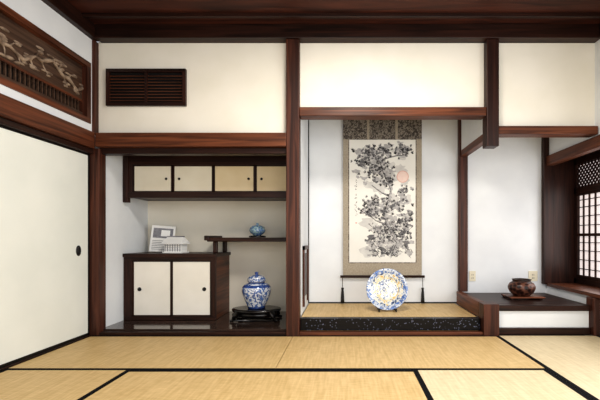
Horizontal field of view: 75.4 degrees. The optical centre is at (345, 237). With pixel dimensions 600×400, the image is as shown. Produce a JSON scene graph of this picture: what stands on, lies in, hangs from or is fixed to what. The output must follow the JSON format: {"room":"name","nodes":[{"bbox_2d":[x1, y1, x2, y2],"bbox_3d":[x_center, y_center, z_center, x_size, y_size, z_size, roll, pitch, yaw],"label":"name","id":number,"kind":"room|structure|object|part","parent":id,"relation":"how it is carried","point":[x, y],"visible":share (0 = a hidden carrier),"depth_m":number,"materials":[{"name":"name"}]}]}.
{"room":"traditional dwelling","nodes":[
{"label":"traditional dwelling","id":0,"kind":"room"},
{"bbox_2d":[0,0,91,130],"bbox_3d":[-2.350,-0.490,1.215,0.120,2.840,4.630,0,0,0],"label":"wall","id":1,"kind":"structure","parent":0,"point":[37,12],"depth_m":3.00,"materials":[{"name":"white paint"}]},
{"bbox_2d":[0,125,88,367],"bbox_3d":[-2.322,0.058,2.998,0.032,1.626,0.935,0,0,0],"label":"door","id":2,"kind":"structure","parent":1,"relation":"in","point":[44,184],"depth_m":2.91,"materials":[{"name":"paper"}]},
{"bbox_2d":[0,1,90,123],"bbox_3d":[-2.332,-1.290,2.556,0.107,0.540,1.832,0,0,0],"label":"transom panel","id":3,"kind":"object","parent":1,"relation":"attached to","point":[34,64],"visible":1,"depth_m":2.93,"materials":[{"name":"brown wood"}]},
{"bbox_2d":[0,335,90,370],"bbox_3d":[-2.331,0.901,1.185,0.078,0.058,4.570,0,0,0],"label":"trim","id":4,"kind":"structure","parent":1,"relation":"attached to","point":[87,336],"depth_m":2.91,"materials":[{"name":"black wood"}]},
{"bbox_2d":[0,117,92,153],"bbox_3d":[-2.312,-0.777,1.185,0.075,0.045,4.570,0,0,0],"label":"trim","id":5,"kind":"structure","parent":1,"relation":"attached to","point":[5,122],"depth_m":2.89,"materials":[{"name":"brown wood"}]},
{"bbox_2d":[0,93,94,148],"bbox_3d":[-2.280,-0.873,1.175,0.060,0.145,4.550,0,0,0],"label":"trim","id":6,"kind":"structure","parent":1,"relation":"attached to","point":[11,109],"depth_m":2.86,"materials":[{"name":"brown wood"}]},
{"bbox_2d":[41,0,97,40],"bbox_3d":[-2.280,-1.847,1.200,0.080,0.125,4.600,0,0,0],"label":"trim","id":7,"kind":"structure","parent":1,"relation":"attached to","point":[64,8],"depth_m":3.17,"materials":[{"name":"wood"}]},
{"bbox_2d":[92,40,98,132],"bbox_3d":[-2.292,-1.363,3.500,0.055,0.845,0.060,0,0,0],"label":"trim","id":8,"kind":"structure","parent":1,"relation":"attached to","point":[95,45],"depth_m":3.48,"materials":[{"name":"brown wood"}]},
{"bbox_2d":[67,0,599,23],"bbox_3d":[0.255,-1.940,1.250,5.290,0.060,4.700,0,0,0],"label":"ceiling","id":9,"kind":"structure","parent":0,"point":[84,6],"depth_m":3.20,"materials":[{"name":"brown wood"}]},
{"bbox_2d":[95,42,594,326],"bbox_3d":[-0.010,-0.435,3.985,4.700,2.730,0.910,0,0,0],"label":"wall","id":10,"kind":"structure","parent":0,"point":[232,87],"depth_m":3.85,"materials":[{"name":"beige paint"}]},
{"bbox_2d":[89,148,105,335],"bbox_3d":[-2.290,0.060,3.520,0.130,1.740,0.100,0,0,0],"label":"trim","id":11,"kind":"structure","parent":10,"relation":"attached to","point":[97,161],"depth_m":3.47,"materials":[{"name":"brown wood"}]},
{"bbox_2d":[106,69,186,106],"bbox_3d":[-1.823,-1.373,3.518,0.725,0.335,0.035,0,0,0],"label":"air vent","id":12,"kind":"object","parent":10,"relation":"in","point":[124,87],"depth_m":3.52,"materials":[{"name":"brown wood"}]},
{"bbox_2d":[95,133,285,147],"bbox_3d":[-1.394,-0.882,3.490,1.712,0.125,0.080,0,0,0],"label":"trim","id":13,"kind":"structure","parent":10,"relation":"attached to","point":[102,140],"depth_m":3.45,"materials":[{"name":"brown wood"}]},
{"bbox_2d":[99,331,285,335],"bbox_3d":[-1.381,0.890,3.500,1.687,0.080,0.060,0,0,0],"label":"trim","id":14,"kind":"structure","parent":10,"relation":"attached to","point":[103,333],"depth_m":3.47,"materials":[{"name":"brown wood"}]},
{"bbox_2d":[100,148,285,155],"bbox_3d":[-1.389,-0.792,3.545,1.702,0.055,0.090,0,0,0],"label":"trim","id":15,"kind":"structure","parent":10,"relation":"attached to","point":[105,151],"depth_m":3.50,"materials":[{"name":"brown wood"}]},
{"bbox_2d":[103,311,285,330],"bbox_3d":[-1.377,0.882,3.955,1.755,0.095,0.850,0,0,0],"label":"platform","id":16,"kind":"object","parent":10,"relation":"attached to","point":[222,323],"depth_m":3.67,"materials":[{"name":"brown wood"}]},
{"bbox_2d":[123,252,230,319],"bbox_3d":[-1.781,0.495,4.128,0.942,0.675,0.497,0,0,0],"label":"base cabinet","id":17,"kind":"object","parent":16,"relation":"on","point":[157,285],"visible":1,"depth_m":3.91,"materials":[{"name":"brown wood"}]},
{"bbox_2d":[149,225,175,251],"bbox_3d":[-2.015,0.009,4.239,0.259,0.303,0.115,0,0,-15],"label":"information sign","id":18,"kind":"object","parent":17,"relation":"on","point":[159,233],"visible":0.72,"depth_m":4.21,"materials":[{"name":"white paper"}]},
{"bbox_2d":[161,236,190,252],"bbox_3d":[-1.790,0.068,4.050,0.236,0.178,0.180,0,0,6],"label":"house","id":19,"kind":"structure","parent":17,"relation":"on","point":[172,244],"depth_m":3.99,"materials":[{"name":"white plastic"}]},
{"bbox_2d":[204,223,285,252],"bbox_3d":[-0.979,-0.002,4.159,0.953,0.317,0.437,0,0,0],"label":"shelf","id":20,"kind":"object","parent":17,"relation":"on","point":[215,239],"depth_m":3.95,"materials":[{"name":"brown wood"}]},
{"bbox_3d":[-0.948,-0.083,4.120,0.180,0.154,0.180,0,0,0],"label":"lidded incense burner","id":21,"kind":"part","parent":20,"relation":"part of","materials":[{"name":"blue ceramic"}]},
{"bbox_2d":[229,305,281,321],"bbox_3d":[-0.915,0.774,3.940,0.500,0.118,0.340,0,0,0],"label":"display stand","id":22,"kind":"object","parent":16,"relation":"on","point":[273,312],"visible":0.94,"depth_m":3.81,"materials":[{"name":"black paint"}]},
{"bbox_2d":[242,272,270,308],"bbox_3d":[-0.915,0.530,3.940,0.294,0.368,0.294,0,0,0],"label":"ginger jar","id":23,"kind":"object","parent":22,"relation":"on","point":[256,293],"visible":1,"depth_m":3.85,"materials":[{"name":"blue ceramic"}]},
{"bbox_2d":[123,156,285,202],"bbox_3d":[-1.375,-0.608,4.128,1.750,0.495,0.497,0,0,0],"label":"upper cabinet","id":24,"kind":"object","parent":10,"relation":"attached to","point":[147,178],"visible":0.88,"depth_m":3.91,"materials":[{"name":"paper"}]},
{"bbox_2d":[286,39,300,335],"bbox_3d":[-0.479,-0.428,3.510,0.118,2.715,0.120,0,0,0],"label":"pillar","id":25,"kind":"structure","parent":10,"relation":"attached to","point":[293,120],"depth_m":3.45,"materials":[{"name":"brown wood"}]},
{"bbox_2d":[95,24,599,42],"bbox_3d":[0.020,-1.847,3.480,4.520,0.125,0.100,0,0,0],"label":"trim","id":26,"kind":"structure","parent":10,"relation":"attached to","point":[104,33],"depth_m":3.43,"materials":[{"name":"brown wood"}]},
{"bbox_2d":[302,120,456,306],"bbox_3d":[0.419,-0.440,4.090,1.698,2.360,0.580,0,0,0],"label":"trim","id":27,"kind":"structure","parent":10,"relation":"attached to","point":[305,256],"depth_m":4.21,"materials":[{"name":"brown wood"}]},
{"bbox_2d":[340,120,424,302],"bbox_3d":[0.411,-0.419,4.333,0.950,2.288,0.059,0,0,0],"label":"scroll","id":28,"kind":"object","parent":10,"relation":"hanging from","point":[382,159],"visible":1,"depth_m":4.35,"materials":[{"name":"paper"}]},
{"bbox_2d":[351,141,413,257],"bbox_3d":[0.411,-0.435,4.347,0.724,1.329,0.001,0,0,0],"label":"painting","id":29,"kind":"object","parent":28,"relation":"attached to","point":[382,172],"depth_m":4.35},
{"bbox_2d":[299,331,482,335],"bbox_3d":[0.407,0.890,3.500,1.655,0.080,0.060,0,0,0],"label":"trim","id":30,"kind":"structure","parent":10,"relation":"attached to","point":[302,333],"depth_m":3.47,"materials":[{"name":"brown wood"}]},
{"bbox_2d":[299,107,485,119],"bbox_3d":[0.422,-1.140,3.527,1.684,0.080,0.125,0,0,0],"label":"trim","id":31,"kind":"structure","parent":10,"relation":"attached to","point":[305,113],"depth_m":3.46,"materials":[{"name":"brown wood"}]},
{"bbox_2d":[458,120,467,291],"bbox_3d":[1.317,-0.510,4.345,0.097,2.220,0.070,0,0,0],"label":"trim","id":32,"kind":"structure","parent":10,"relation":"attached to","point":[462,161],"depth_m":4.31,"materials":[{"name":"brown wood"}]},
{"bbox_2d":[461,134,482,156],"bbox_3d":[1.320,-0.945,3.940,0.070,0.070,0.740,0,0,0],"label":"trim","id":33,"kind":"structure","parent":10,"relation":"attached to","point":[477,143],"depth_m":3.94,"materials":[{"name":"brown wood"}]},
{"bbox_2d":[469,271,475,280],"bbox_3d":[1.437,0.432,4.375,0.070,0.115,0.010,0,0,0],"label":"power outlet","id":34,"kind":"object","parent":10,"relation":"attached to","point":[472,274],"visible":1,"depth_m":4.37,"materials":[{"name":"plastic"}]},
{"bbox_2d":[483,39,498,148],"bbox_3d":[1.319,-1.305,3.510,0.109,0.960,0.120,0,0,0],"label":"post","id":35,"kind":"object","parent":10,"relation":"hanging from","point":[491,46],"visible":0.92,"depth_m":3.45,"materials":[{"name":"brown wood"}]},
{"bbox_2d":[528,271,537,280],"bbox_3d":[2.125,0.432,4.375,0.100,0.115,0.010,0,0,0],"label":"power outlet","id":36,"kind":"object","parent":10,"relation":"attached to","point":[533,275],"visible":0.97,"depth_m":4.37,"materials":[{"name":"plastic"}]},
{"bbox_2d":[541,138,552,283],"bbox_3d":[2.275,-0.550,4.350,0.110,2.140,0.060,0,0,0],"label":"trim","id":37,"kind":"structure","parent":10,"relation":"attached to","point":[546,171],"depth_m":4.32,"materials":[{"name":"brown wood"}]},
{"bbox_2d":[499,126,597,137],"bbox_3d":[1.821,-0.973,3.527,0.897,0.075,0.125,0,0,0],"label":"trim","id":38,"kind":"structure","parent":10,"relation":"attached to","point":[504,131],"depth_m":3.46,"materials":[{"name":"brown wood"}]},
{"bbox_2d":[499,335,584,335],"bbox_3d":[0.255,0.978,1.700,5.290,0.085,5.600,0,0,0],"label":"floor","id":39,"kind":"structure","parent":0,"point":[499,335],"depth_m":3.69,"materials":[{"name":"brown wood"}]},
{"bbox_2d":[0,370,130,399],"bbox_3d":[-1.857,0.907,1.657,0.851,0.056,1.811,0,0,0],"label":"mat","id":40,"kind":"object","parent":39,"relation":"on","point":[14,384],"visible":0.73,"depth_m":2.33,"materials":[{"name":"beige wicker"}]},
{"bbox_2d":[4,336,292,369],"bbox_3d":[-1.380,0.907,3.018,1.806,0.056,0.901,0,0,0],"label":"mat","id":41,"kind":"object","parent":39,"relation":"on","point":[92,352],"visible":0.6,"depth_m":2.91,"materials":[{"name":"beige wicker"}]},
{"bbox_2d":[84,370,426,399],"bbox_3d":[-0.492,0.907,2.112,1.871,0.056,0.901,0,0,0],"label":"mat","id":42,"kind":"object","parent":39,"relation":"on","point":[135,384],"visible":1,"depth_m":2.31,"materials":[{"name":"beige wicker"}]},
{"bbox_2d":[300,303,479,330],"bbox_3d":[0.406,0.809,3.949,1.653,0.142,0.837,0,0,0],"label":"platform","id":43,"kind":"object","parent":39,"relation":"on","point":[317,316],"visible":0.94,"depth_m":3.57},
{"bbox_3d":[0.415,0.588,3.937,0.186,0.299,0.227,0,0,0],"label":"easel","id":44,"kind":"object","parent":43,"relation":"on","visible":0},
{"bbox_2d":[366,268,407,309],"bbox_3d":[0.415,0.516,3.900,0.422,0.416,0.103,0,0,0],"label":"decorative plate","id":45,"kind":"object","parent":44,"relation":"on","point":[386,288],"visible":1,"depth_m":3.91,"materials":[{"name":"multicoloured ceramic"}]},
{"bbox_2d":[275,336,546,369],"bbox_3d":[0.435,0.907,3.018,1.816,0.056,0.901,0,0,0],"label":"mat","id":46,"kind":"object","parent":39,"relation":"on","point":[302,352],"visible":0.71,"depth_m":2.91,"materials":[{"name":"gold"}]},
{"bbox_2d":[413,370,592,399],"bbox_3d":[0.895,0.907,1.657,0.896,0.056,1.811,0,0,0],"label":"mat","id":47,"kind":"object","parent":39,"relation":"on","point":[435,384],"visible":0.87,"depth_m":2.31,"materials":[{"name":"wicker"}]},
{"bbox_2d":[457,291,589,335],"bbox_3d":[1.728,0.738,3.878,0.987,0.285,0.857,0,0,0],"label":"platform","id":48,"kind":"object","parent":39,"relation":"on","point":[498,315],"visible":0.95,"depth_m":3.52,"materials":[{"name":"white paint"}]},
{"bbox_2d":[501,294,544,299],"bbox_3d":[1.788,0.597,3.900,0.340,0.030,0.240,0,0,0],"label":"stand","id":49,"kind":"object","parent":48,"relation":"on","point":[509,296],"visible":0.96,"depth_m":3.83,"materials":[{"name":"brown wood"}]},
{"bbox_2d":[508,278,535,295],"bbox_3d":[1.778,0.498,3.900,0.260,0.166,0.260,0,0,0],"label":"pot","id":50,"kind":"object","parent":49,"relation":"on","point":[517,286],"visible":1,"depth_m":3.81,"materials":[{"name":"brown ceramic"}]},
{"bbox_2d":[496,336,599,399],"bbox_3d":[1.810,0.907,2.565,0.926,0.056,1.806,0,0,0],"label":"mat","id":51,"kind":"object","parent":39,"relation":"on","point":[575,360],"visible":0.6,"depth_m":2.88,"materials":[{"name":"wicker"}]},
{"bbox_2d":[546,39,599,335],"bbox_3d":[2.515,-0.490,1.660,0.470,2.840,5.520,0,0,0],"label":"wall","id":52,"kind":"structure","parent":0,"point":[563,173],"depth_m":4.36,"materials":[{"name":"white paint"}]},
{"bbox_2d":[82,13,599,18],"bbox_3d":[-0.005,-1.894,1.280,4.570,0.032,4.036,0,0,0],"label":"trim","id":53,"kind":"structure","parent":52,"relation":"attached to","point":[84,15],"depth_m":3.26,"materials":[{"name":"brown wood"}]},
{"bbox_2d":[547,152,599,298],"bbox_3d":[2.440,-0.171,3.410,0.380,1.418,2.243,0,0,0],"label":"window","id":54,"kind":"structure","parent":52,"relation":"in","point":[587,168],"depth_m":4.12,"materials":[{"name":"brown wood"}]},
{"bbox_2d":[547,135,599,165],"bbox_3d":[2.290,-0.865,1.660,0.080,0.110,5.320,0,0,0],"label":"trim","id":55,"kind":"structure","parent":52,"relation":"attached to","point":[590,145],"depth_m":3.79,"materials":[{"name":"brown wood"}]},
{"bbox_2d":[586,296,599,335],"bbox_3d":[2.280,0.710,3.510,0.110,0.340,0.120,0,0,0],"label":"trim","id":56,"kind":"structure","parent":52,"relation":"attached to","point":[594,313],"depth_m":3.45,"materials":[{"name":"brown wood"}]}
]}

